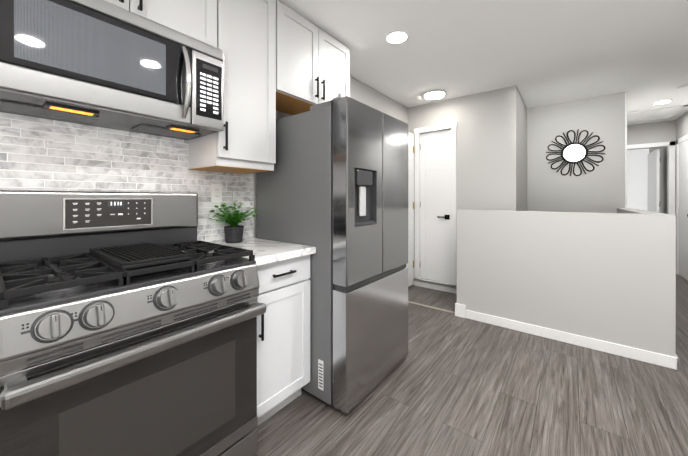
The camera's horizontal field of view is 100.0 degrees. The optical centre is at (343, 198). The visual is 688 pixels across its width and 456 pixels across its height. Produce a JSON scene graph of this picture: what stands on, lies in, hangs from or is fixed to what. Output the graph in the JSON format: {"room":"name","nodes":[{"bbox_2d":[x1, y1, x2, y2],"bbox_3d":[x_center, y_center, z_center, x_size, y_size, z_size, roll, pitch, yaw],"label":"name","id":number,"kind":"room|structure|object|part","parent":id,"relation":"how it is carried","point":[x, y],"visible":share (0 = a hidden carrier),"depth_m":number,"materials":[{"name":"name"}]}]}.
{"room":"kitchen","nodes":[
{"label":"kitchen","id":0,"kind":"room"},
{"bbox_2d":[188,76,407,237],"bbox_3d":[-0.931,-0.036,1.811,0.120,2.460,5.990,0,0,38],"label":"wall","id":1,"kind":"structure","parent":0,"point":[361,92],"depth_m":3.28,"materials":[{"name":"grey paint"}]},
{"bbox_2d":[0,112,253,242],"bbox_3d":[-1.654,-0.015,0.788,0.008,0.700,3.249,0,0,38],"label":"backsplash","id":2,"kind":"structure","parent":1,"relation":"attached to","point":[39,154],"depth_m":1.42,"materials":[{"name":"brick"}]},
{"bbox_2d":[211,184,221,201],"bbox_3d":[-0.814,-0.038,1.845,0.007,0.116,0.072,0,0,38],"label":"outlet","id":3,"kind":"object","parent":2,"relation":"attached to","point":[216,192],"visible":1,"depth_m":1.84,"materials":[{"name":"white plastic"}]},
{"bbox_2d":[105,0,216,47],"bbox_3d":[-1.014,-1.005,1.295,0.376,0.513,0.758,0,0,38],"label":"upper cabinet","id":4,"kind":"object","parent":1,"relation":"attached to","point":[196,19],"visible":0.42,"depth_m":1.37,"materials":[{"name":"white wood"}]},
{"bbox_2d":[0,0,223,139],"bbox_3d":[-0.973,-0.541,1.264,0.466,0.409,0.752,0,0,38],"label":"over-the-range microwave","id":5,"kind":"object","parent":4,"relation":"attached to","point":[102,63],"visible":1,"depth_m":1.11,"materials":[{"name":"grey metal"}]},
{"bbox_2d":[188,0,275,173],"bbox_3d":[-0.661,-0.718,1.744,0.376,1.089,0.374,0,0,38],"label":"upper cabinet","id":6,"kind":"object","parent":1,"relation":"attached to","point":[243,141],"visible":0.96,"depth_m":1.65,"materials":[{"name":"white wood"}]},
{"bbox_2d":[276,0,349,114],"bbox_3d":[-0.308,-0.971,2.193,0.376,0.584,0.757,0,0,38],"label":"upper cabinet","id":7,"kind":"object","parent":1,"relation":"attached to","point":[312,64],"visible":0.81,"depth_m":2.02,"materials":[{"name":"white wood"}]},
{"bbox_2d":[408,85,517,287],"bbox_3d":[1.445,-0.040,3.676,1.310,2.460,0.120,0,0,38],"label":"wall","id":8,"kind":"structure","parent":0,"point":[487,151],"depth_m":3.44,"materials":[{"name":"grey paint"}]},
{"bbox_2d":[406,132,413,286],"bbox_3d":[0.817,0.140,3.796,0.038,2.060,0.432,0,0,38],"label":"pantry door","id":9,"kind":"structure","parent":8,"relation":"in","point":[410,264],"depth_m":3.87,"materials":[{"name":"white wood"}]},
{"bbox_2d":[413,122,456,288],"bbox_3d":[1.191,0.076,3.841,0.668,2.076,0.175,0,0,38],"label":"door frame","id":10,"kind":"structure","parent":8,"relation":"attached to","point":[451,126],"depth_m":3.74,"materials":[{"name":"white painted wood"}]},
{"bbox_2d":[413,281,456,293],"bbox_3d":[1.420,1.153,3.610,1.295,0.075,0.017,0,0,38],"label":"baseboard","id":11,"kind":"structure","parent":8,"relation":"attached to","point":[436,287],"depth_m":3.76,"materials":[{"name":"white wood"}]},
{"bbox_2d":[420,129,450,282],"bbox_3d":[1.202,0.095,3.810,0.425,1.970,0.085,0,0,38],"label":"pantry door","id":12,"kind":"structure","parent":8,"relation":"in","point":[435,205],"depth_m":3.82,"materials":[{"name":"white wood"}]},
{"bbox_2d":[255,274,687,455],"bbox_3d":[1.989,1.222,2.907,3.360,0.060,11.320,0,0,38],"label":"floor","id":13,"kind":"structure","parent":0,"point":[451,384],"depth_m":1.67,"materials":[{"name":"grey wood"}]},
{"bbox_2d":[0,190,265,455],"bbox_3d":[-0.848,0.581,1.185,0.726,1.228,0.756,0,0,38],"label":"range","id":14,"kind":"object","parent":13,"relation":"on","point":[128,323],"visible":1,"depth_m":1.02,"materials":[{"name":"grey metal"}]},
{"bbox_2d":[213,238,315,425],"bbox_3d":[-0.538,0.737,1.705,0.613,0.914,0.434,0,0,38],"label":"base cabinet","id":15,"kind":"object","parent":13,"relation":"on","point":[283,344],"visible":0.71,"depth_m":1.56,"materials":[{"name":"white wood"}]},
{"bbox_2d":[209,201,257,242],"bbox_3d":[-0.675,0.144,1.838,0.223,0.268,0.294,0,0,38],"label":"potted plant","id":16,"kind":"object","parent":15,"relation":"on","point":[234,232],"visible":1,"depth_m":1.82,"materials":[{"name":"green plant"}]},
{"bbox_2d":[256,93,407,413],"bbox_3d":[-0.073,0.302,2.098,0.816,1.781,0.753,0,0,38],"label":"fridge","id":17,"kind":"object","parent":13,"relation":"on","point":[332,187],"visible":0.94,"depth_m":1.72,"materials":[{"name":"grey metal"}]},
{"bbox_2d":[408,301,454,313],"bbox_3d":[0.839,1.188,3.257,0.848,0.006,0.040,0,0,38],"label":"trim","id":18,"kind":"structure","parent":13,"relation":"on","point":[431,307],"depth_m":3.15,"materials":[{"name":"silver"}]},
{"bbox_2d":[279,0,687,124],"bbox_3d":[1.989,-1.318,2.902,3.360,0.100,11.320,0,0,38],"label":"ceiling","id":19,"kind":"structure","parent":0,"point":[537,53],"depth_m":2.42,"materials":[{"name":"white paint"}]},
{"bbox_2d":[385,30,408,43],"bbox_3d":[0.414,-1.262,2.258,0.184,0.010,0.184,0,0,38],"label":"recessed light","id":20,"kind":"object","parent":19,"relation":"in","point":[397,37],"visible":1,"depth_m":2.25,"materials":[{"name":"white plastic"}]},
{"bbox_2d":[423,89,445,99],"bbox_3d":[1.088,-1.251,3.471,0.256,0.037,0.256,0,0,38],"label":"recessed light","id":21,"kind":"object","parent":19,"relation":"in","point":[434,94],"visible":1,"depth_m":3.41,"materials":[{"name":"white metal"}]},
{"bbox_2d":[652,99,672,104],"bbox_3d":[4.164,-1.265,3.775,0.184,0.010,0.184,0,0,38],"label":"recessed light","id":22,"kind":"object","parent":19,"relation":"in","point":[662,102],"visible":0.98,"depth_m":3.77,"materials":[{"name":"white plastic"}]},
{"bbox_2d":[676,83,687,89],"bbox_3d":[3.803,-1.253,3.219,0.130,0.032,0.130,0,0,38],"label":"smoke detector","id":23,"kind":"object","parent":19,"relation":"attached to","point":[682,87],"visible":1,"depth_m":3.21,"materials":[{"name":"white plastic"}]},
{"bbox_2d":[518,90,526,210],"bbox_3d":[2.237,-0.040,3.721,0.120,2.460,0.930,0,0,38],"label":"wall","id":24,"kind":"structure","parent":0,"point":[522,156],"depth_m":3.65,"materials":[{"name":"grey paint"}]},
{"bbox_2d":[457,210,644,349],"bbox_3d":[1.718,0.653,2.577,1.350,1.078,0.120,0,0,38],"label":"wall","id":25,"kind":"structure","parent":0,"point":[609,277],"depth_m":2.43,"materials":[{"name":"grey paint"}]},
{"bbox_2d":[455,303,677,369],"bbox_3d":[1.723,1.127,2.482,1.500,0.130,0.021,0,0,38],"label":"baseboard","id":26,"kind":"structure","parent":25,"relation":"attached to","point":[667,361],"depth_m":2.35,"materials":[{"name":"white wood"}]},
{"bbox_2d":[527,92,624,212],"bbox_3d":[2.943,-0.040,3.818,1.110,2.460,0.145,0,0,38],"label":"wall","id":27,"kind":"structure","parent":0,"point":[600,188],"depth_m":3.70,"materials":[{"name":"grey paint"}]},
{"bbox_3d":[2.969,-0.591,3.720,0.600,0.600,0.026,0,0,38],"label":"flower mirror","id":28,"kind":"part","parent":27,"relation":"part of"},
{"bbox_2d":[627,148,648,210],"bbox_3d":[5.985,-0.045,6.772,1.620,2.460,0.100,0,0,38],"label":"wall","id":29,"kind":"structure","parent":0,"point":[637,174],"depth_m":6.34,"materials":[{"name":"white paint"}]},
{"bbox_2d":[617,208,675,356],"bbox_3d":[2.811,0.653,2.752,0.140,1.078,1.746,0,0,38],"label":"wall","id":30,"kind":"structure","parent":0,"point":[660,228],"depth_m":2.07,"materials":[{"name":"grey paint"}]},
{"bbox_2d":[627,120,675,183],"bbox_3d":[5.022,-0.042,4.997,0.940,2.460,0.120,0,0,38],"label":"wall","id":31,"kind":"structure","parent":0,"point":[657,132],"depth_m":4.82,"materials":[{"name":"grey paint"}]},
{"bbox_2d":[649,111,687,279],"bbox_3d":[5.726,-0.042,5.035,0.120,2.460,3.150,0,0,38],"label":"wall","id":32,"kind":"structure","parent":0,"point":[682,126],"depth_m":5.15,"materials":[{"name":"grey paint"}]},
{"bbox_2d":[627,105,687,122],"bbox_3d":[4.607,-1.262,4.355,0.640,0.018,0.700,0,0,38],"label":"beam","id":33,"kind":"structure","parent":32,"relation":"attached to","point":[659,113],"depth_m":4.29,"materials":[{"name":"white paint"}]},
{"bbox_3d":[4.020,-0.041,4.386,0.120,2.460,2.080,0,0,38],"label":"wall","id":34,"kind":"structure","parent":0,"visible":0},
{"bbox_2d":[647,149,659,211],"bbox_3d":[5.529,0.167,5.153,0.045,2.018,0.730,0,0,38],"label":"room door","id":35,"kind":"structure","parent":34,"relation":"in","point":[653,203],"depth_m":5.05,"materials":[{"name":"white wood"}]},
{"bbox_2d":[625,134,687,280],"bbox_3d":[3.494,0.132,2.942,0.800,2.120,5.000,0,0,38],"label":"door frame","id":36,"kind":"structure","parent":34,"relation":"attached to","point":[681,206],"depth_m":4.46,"materials":[{"name":"white wood"}]}
]}

